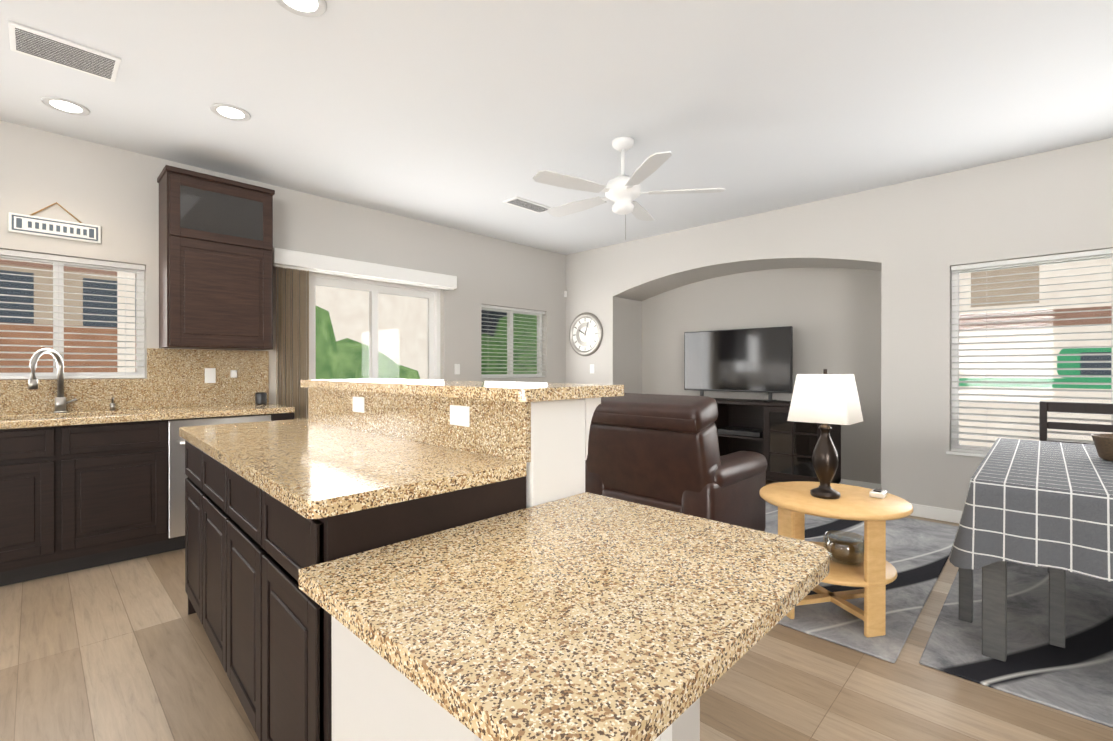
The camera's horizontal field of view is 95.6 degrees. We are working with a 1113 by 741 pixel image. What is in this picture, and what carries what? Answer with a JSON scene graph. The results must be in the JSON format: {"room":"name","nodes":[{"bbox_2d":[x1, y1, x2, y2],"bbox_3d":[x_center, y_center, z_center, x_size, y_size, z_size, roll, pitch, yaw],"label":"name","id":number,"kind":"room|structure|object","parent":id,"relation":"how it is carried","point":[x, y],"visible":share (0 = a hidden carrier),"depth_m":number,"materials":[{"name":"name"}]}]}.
{"room":"open-plan kitchen","nodes":[
{"label":"open-plan kitchen","id":0,"kind":"room"},
{"bbox_2d":[0,120,565,414],"bbox_3d":[-3.875,-0.180,2.802,0.160,2.740,11.660,0,0,44],"label":"wall","id":1,"kind":"structure","parent":0,"point":[113,192],"depth_m":4.34,"materials":[{"name":"grey paint"}]},
{"bbox_2d":[8,202,100,243],"bbox_3d":[-3.265,-0.984,3.296,0.022,0.234,0.430,0,0,44],"label":"hanging sign","id":2,"kind":"object","parent":1,"relation":"attached to","point":[30,224],"visible":1,"depth_m":3.28,"materials":[{"name":"white wood"}]},
{"bbox_2d":[0,255,144,378],"bbox_3d":[-3.349,-0.352,3.392,0.055,0.816,0.896,0,0,44],"label":"sink window","id":3,"kind":"structure","parent":1,"relation":"in","point":[140,371],"depth_m":3.41,"materials":[{"name":"white plastic"}]},
{"bbox_2d":[0,249,144,378],"bbox_3d":[-3.301,-0.353,3.345,0.044,0.810,0.888,0,0,44],"label":"window blind","id":4,"kind":"object","parent":3,"relation":"attached to","point":[21,254],"visible":0.9,"depth_m":3.39,"materials":[{"name":"white plastic"}]},
{"bbox_2d":[157,165,274,349],"bbox_3d":[-2.549,-0.784,3.800,0.352,1.238,0.680,0,0,44],"label":"upper cabinet","id":5,"kind":"object","parent":1,"relation":"attached to","point":[215,262],"visible":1,"depth_m":3.65,"materials":[{"name":"brown wood"}]},
{"bbox_2d":[273,247,456,418],"bbox_3d":[-1.732,0.059,4.835,0.094,2.150,1.800,0,0,44],"label":"blind valance","id":6,"kind":"object","parent":1,"relation":"attached to","point":[296,262],"visible":0.69,"depth_m":4.34,"materials":[{"name":"white plastic"}]},
{"bbox_2d":[306,272,439,393],"bbox_3d":[-1.784,0.145,5.010,0.080,2.078,1.416,0,0,44],"label":"sliding glass door","id":7,"kind":"structure","parent":1,"relation":"in","point":[375,288],"depth_m":4.97,"materials":[{"name":"clear glass"}]},
{"bbox_2d":[455,364,459,373],"bbox_3d":[-1.093,-0.014,5.558,0.010,0.115,0.070,0,0,44],"label":"switch plate","id":8,"kind":"object","parent":1,"relation":"attached to","point":[457,368],"depth_m":5.56,"materials":[{"name":"white plastic"}]},
{"bbox_2d":[481,308,541,377],"bbox_3d":[-0.576,-0.339,6.261,0.055,0.856,1.056,0,0,44],"label":"window","id":9,"kind":"structure","parent":1,"relation":"in","point":[508,341],"depth_m":6.26,"materials":[{"name":"white plastic"}]},
{"bbox_2d":[481,304,544,377],"bbox_3d":[-0.527,-0.340,6.214,0.044,0.850,1.048,0,0,44],"label":"window blind","id":10,"kind":"object","parent":9,"relation":"attached to","point":[511,309],"visible":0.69,"depth_m":6.17,"materials":[{"name":"white plastic"}]},
{"bbox_2d":[0,480,1112,740],"bbox_3d":[0.468,1.260,-0.982,12.050,0.120,12.650,0,0,44],"label":"floor","id":11,"kind":"structure","parent":0,"point":[118,652],"depth_m":1.92,"materials":[{"name":"brown wood"}]},
{"bbox_2d":[0,348,294,586],"bbox_3d":[-3.542,0.516,2.552,0.663,1.348,3.960,0,0,44],"label":"base cabinet","id":12,"kind":"object","parent":11,"relation":"on","point":[92,473],"depth_m":3.12,"materials":[{"name":"black"}]},
{"bbox_2d":[205,368,215,382],"bbox_3d":[-2.673,0.039,3.894,0.007,0.115,0.070,0,0,44],"label":"outlet","id":13,"kind":"object","parent":12,"relation":"attached to","point":[210,375],"depth_m":3.89,"materials":[{"name":"white plastic"}]},
{"bbox_2d":[230,370,236,377],"bbox_3d":[-2.558,0.026,3.998,0.028,0.060,0.040,0,0,44],"label":"outlet","id":14,"kind":"object","parent":12,"relation":"attached to","point":[233,373],"depth_m":3.99,"materials":[{"name":"white plastic"}]},
{"bbox_2d":[255,392,266,404],"bbox_3d":[-2.368,0.224,4.045,0.080,0.095,0.080,0,0,44],"label":"speaker","id":15,"kind":"object","parent":12,"relation":"on","point":[260,398],"visible":1,"depth_m":4.02,"materials":[{"name":"black plastic"}]},
{"bbox_2d":[179,383,740,740],"bbox_3d":[-0.660,0.642,1.907,2.426,1.100,0.962,0,0,44],"label":"kitchen island","id":16,"kind":"object","parent":11,"relation":"on","point":[406,560],"depth_m":1.32,"materials":[{"name":"black"}]},
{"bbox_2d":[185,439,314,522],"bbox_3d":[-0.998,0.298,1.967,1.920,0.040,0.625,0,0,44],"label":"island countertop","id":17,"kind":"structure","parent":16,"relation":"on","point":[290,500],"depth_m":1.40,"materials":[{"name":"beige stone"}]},
{"bbox_2d":[300,379,623,398],"bbox_3d":[-0.571,0.071,2.286,1.810,0.040,0.510,0,0,44],"label":"island countertop","id":18,"kind":"structure","parent":16,"relation":"on","point":[453,387],"depth_m":1.80,"materials":[{"name":"beige stone"}]},
{"bbox_2d":[295,527,828,740],"bbox_3d":[0.060,0.434,1.114,0.774,0.040,0.920,0,0,44],"label":"island countertop","id":19,"kind":"structure","parent":16,"relation":"on","point":[629,665],"depth_m":0.77,"materials":[{"name":"beige stone"}]},
{"bbox_2d":[714,398,840,483],"bbox_3d":[2.035,0.752,5.472,1.810,0.860,0.460,0,0,44],"label":"tv stand","id":20,"kind":"object","parent":11,"relation":"on","point":[776,439],"visible":0.35,"depth_m":5.03,"materials":[{"name":"brown wood"}]},
{"bbox_2d":[684,326,792,401],"bbox_3d":[1.962,-0.065,5.560,1.220,0.774,0.240,0,0,44],"label":"tv","id":21,"kind":"object","parent":20,"relation":"on","point":[760,360],"visible":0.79,"depth_m":5.49,"materials":[{"name":"black plastic"}]},
{"bbox_2d":[764,502,957,662],"bbox_3d":[1.576,1.182,3.531,1.770,0.012,2.420,0,0,44],"label":"rug","id":22,"kind":"object","parent":11,"relation":"on","point":[918,552],"visible":0.25,"depth_m":2.76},
{"bbox_2d":[585,393,766,531],"bbox_3d":[0.770,0.663,3.437,1.004,1.025,0.993,0,0,44],"label":"recliner","id":23,"kind":"object","parent":22,"relation":"on","point":[660,451],"visible":0.77,"depth_m":3.06,"materials":[{"name":"brown leather"}]},
{"bbox_2d":[759,481,912,637],"bbox_3d":[1.357,0.898,2.490,0.660,0.559,0.660,0,0,44],"label":"side table","id":24,"kind":"object","parent":22,"relation":"on","point":[874,573],"visible":0.83,"depth_m":2.31,"materials":[{"name":"brown wood"}]},
{"bbox_2d":[787,369,862,498],"bbox_3d":[1.321,0.305,2.481,0.276,0.625,0.276,0,0,44],"label":"table lamp","id":25,"kind":"object","parent":24,"relation":"on","point":[825,399],"visible":1,"depth_m":2.42,"materials":[{"name":"white fabric"}]},
{"bbox_2d":[823,530,863,564],"bbox_3d":[1.413,0.873,2.477,0.190,0.120,0.190,0,0,44],"label":"bowl","id":26,"kind":"object","parent":24,"relation":"on","point":[843,551],"visible":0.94,"depth_m":2.43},
{"bbox_2d":[869,489,886,498],"bbox_3d":[1.576,0.601,2.472,0.060,0.033,0.080,0,0,44],"label":"box","id":27,"kind":"object","parent":24,"relation":"on","point":[879,493],"visible":0.98,"depth_m":2.45,"materials":[{"name":"white metal"}]},
{"bbox_2d":[919,562,1112,727],"bbox_3d":[3.063,1.185,2.177,2.110,0.012,2.400,0,0,44],"label":"rug","id":28,"kind":"object","parent":11,"relation":"on","point":[1074,676],"visible":0.57,"depth_m":2.16,"materials":[{"name":"grey fabric"}]},
{"bbox_2d":[949,438,1112,661],"bbox_3d":[2.691,0.815,2.385,1.172,0.726,1.916,0,0,44],"label":"dining table","id":29,"kind":"object","parent":28,"relation":"on","point":[1048,504],"visible":1,"depth_m":2.05,"materials":[{"name":"grey fabric"}]},
{"bbox_2d":[1090,434,1112,461],"bbox_3d":[2.849,0.390,2.493,0.292,0.120,0.292,0,0,44],"label":"bowl","id":30,"kind":"object","parent":29,"relation":"on","point":[1103,443],"visible":1,"depth_m":2.51,"materials":[{"name":"wood"}]},
{"bbox_2d":[1039,401,1112,444],"bbox_3d":[3.440,0.697,3.285,0.440,0.957,0.400,0,0,44],"label":"dining chair","id":31,"kind":"object","parent":28,"relation":"on","point":[1077,407],"visible":0.35,"depth_m":3.44,"materials":[{"name":"brown wood"}]},
{"bbox_2d":[0,0,1112,254],"bbox_3d":[0.468,-1.600,-0.990,12.050,0.120,12.650,0,0,44],"label":"ceiling","id":32,"kind":"structure","parent":0,"point":[472,116],"depth_m":2.84,"materials":[{"name":"white paint"}]},
{"bbox_2d":[8,21,120,81],"bbox_3d":[-2.391,-1.542,2.463,0.280,0.014,0.380,0,0,44],"label":"ceiling vent","id":33,"kind":"object","parent":32,"relation":"in","point":[31,42],"visible":1,"depth_m":2.44,"materials":[{"name":"white metal"}]},
{"bbox_2d":[41,97,89,115],"bbox_3d":[-2.873,-1.545,2.957,0.207,0.009,0.207,0,0,5],"label":"recessed light","id":34,"kind":"object","parent":32,"relation":"in","point":[59,104],"depth_m":2.95,"materials":[{"name":"grey plastic"}]},
{"bbox_2d":[210,103,250,121],"bbox_3d":[-1.955,-1.545,3.029,0.207,0.009,0.207,0,0,8],"label":"recessed light","id":35,"kind":"object","parent":32,"relation":"in","point":[227,111],"depth_m":3.02,"materials":[{"name":"grey plastic"}]},
{"bbox_2d":[275,0,326,17],"bbox_3d":[-1.070,-1.543,2.103,0.207,0.009,0.207,0,0,5],"label":"recessed light","id":36,"kind":"object","parent":32,"relation":"in","point":[311,8],"depth_m":2.14,"materials":[{"name":"grey plastic"}]},
{"bbox_2d":[503,197,550,213],"bbox_3d":[-0.266,-1.548,4.734,0.200,0.014,0.460,0,0,44],"label":"ceiling vent","id":37,"kind":"object","parent":32,"relation":"in","point":[528,205],"visible":0.98,"depth_m":4.71,"materials":[{"name":"white metal"}]},
{"bbox_2d":[533,136,724,239],"bbox_3d":[0.413,-1.222,3.445,1.240,0.659,1.289,0,0,44],"label":"ceiling fan","id":38,"kind":"object","parent":32,"relation":"hanging from","point":[622,192],"visible":1,"depth_m":3.34,"materials":[{"name":"white"}]},
{"bbox_2d":[566,137,1112,510],"bbox_3d":[4.518,-0.181,3.096,11.500,2.740,0.750,0,0,44],"label":"wall","id":39,"kind":"structure","parent":0,"point":[858,285],"depth_m":4.58,"materials":[{"name":"grey paint"}]},
{"bbox_2d":[569,312,602,355],"bbox_3d":[0.369,-0.470,6.558,0.570,0.570,0.035,0,0,44],"label":"wall clock","id":40,"kind":"object","parent":39,"relation":"attached to","point":[585,334],"visible":1,"depth_m":6.54,"materials":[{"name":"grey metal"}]},
{"bbox_2d":[590,364,593,372],"bbox_3d":[0.458,-0.020,6.493,0.072,0.116,0.010,0,0,44],"label":"switch plate","id":41,"kind":"object","parent":39,"relation":"attached to","point":[591,365],"depth_m":6.49,"materials":[{"name":"white plastic"}]},
{"bbox_2d":[839,479,880,488],"bbox_3d":[2.159,1.132,5.723,2.859,0.100,0.016,0,0,44],"label":"baseboard","id":42,"kind":"structure","parent":39,"relation":"attached to","point":[869,485],"depth_m":4.92,"materials":[{"name":"white paint"}]},
{"bbox_2d":[910,503,962,522],"bbox_3d":[5.565,1.143,1.559,7.854,0.100,0.017,0,0,44],"label":"baseboard","id":43,"kind":"structure","parent":39,"relation":"attached to","point":[939,513],"depth_m":4.01,"materials":[{"name":"white paint"}]},
{"bbox_2d":[946,451,986,457],"bbox_3d":[3.747,0.648,3.366,1.820,0.021,0.103,0,0,44],"label":"window sill","id":44,"kind":"structure","parent":39,"relation":"attached to","point":[972,454],"depth_m":3.88,"materials":[{"name":"white paint"}]},
{"bbox_2d":[951,254,1112,450],"bbox_3d":[3.804,-0.092,3.422,1.776,1.456,0.055,0,0,44],"label":"window","id":45,"kind":"structure","parent":39,"relation":"in","point":[955,443],"depth_m":3.88,"materials":[{"name":"white plastic"}]},
{"bbox_2d":[951,248,1112,453],"bbox_3d":[3.757,-0.093,3.373,1.768,1.450,0.049,0,0,44],"label":"window blind","id":46,"kind":"object","parent":45,"relation":"attached to","point":[1039,259],"visible":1,"depth_m":3.68,"materials":[{"name":"white plastic"}]},
{"label":"outside","id":47,"kind":"structure","parent":0,"visible":0},
{"bbox_3d":[0.124,1.259,6.827,60.000,0.120,60.000,0,0,44],"label":"ground","id":48,"kind":"structure","parent":47,"visible":0},
{"bbox_2d":[0,322,427,379],"bbox_3d":[-5.053,0.287,7.656,0.200,1.820,18.000,0,0,44],"label":"fence","id":49,"kind":"object","parent":48,"relation":"on","point":[389,349],"depth_m":6.45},
{"bbox_2d":[0,259,427,338],"bbox_3d":[-9.295,-2.623,11.749,6.200,7.620,14.000,0,0,44],"label":"house","id":50,"kind":"structure","parent":48,"relation":"on","point":[347,309],"depth_m":8.99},
{"bbox_2d":[117,272,419,378],"bbox_3d":[-3.133,-0.185,6.633,3.618,2.770,4.400,0,0,44],"label":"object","id":51,"kind":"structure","parent":48,"relation":"on","point":[346,352],"depth_m":7.38,"materials":[{"name":"green plant"}]},
{"bbox_2d":[481,314,536,377],"bbox_3d":[-0.333,-0.071,10.742,2.007,2.520,4.000,0,0,44],"label":"hedge","id":52,"kind":"object","parent":48,"relation":"on","point":[520,338],"depth_m":9.65,"materials":[{"name":"green plant"}]},
{"bbox_2d":[959,348,1110,446],"bbox_3d":[6.922,0.441,6.303,13.500,1.520,4.300,0,0,44],"label":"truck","id":53,"kind":"object","parent":48,"relation":"on","point":[1054,386],"depth_m":5.50,"materials":[{"name":"white"}]},
{"bbox_2d":[959,258,1111,377],"bbox_3d":[12.639,-2.622,11.130,11.000,7.620,7.000,0,0,44],"label":"house","id":54,"kind":"structure","parent":48,"relation":"on","point":[1084,278],"depth_m":10.11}
]}

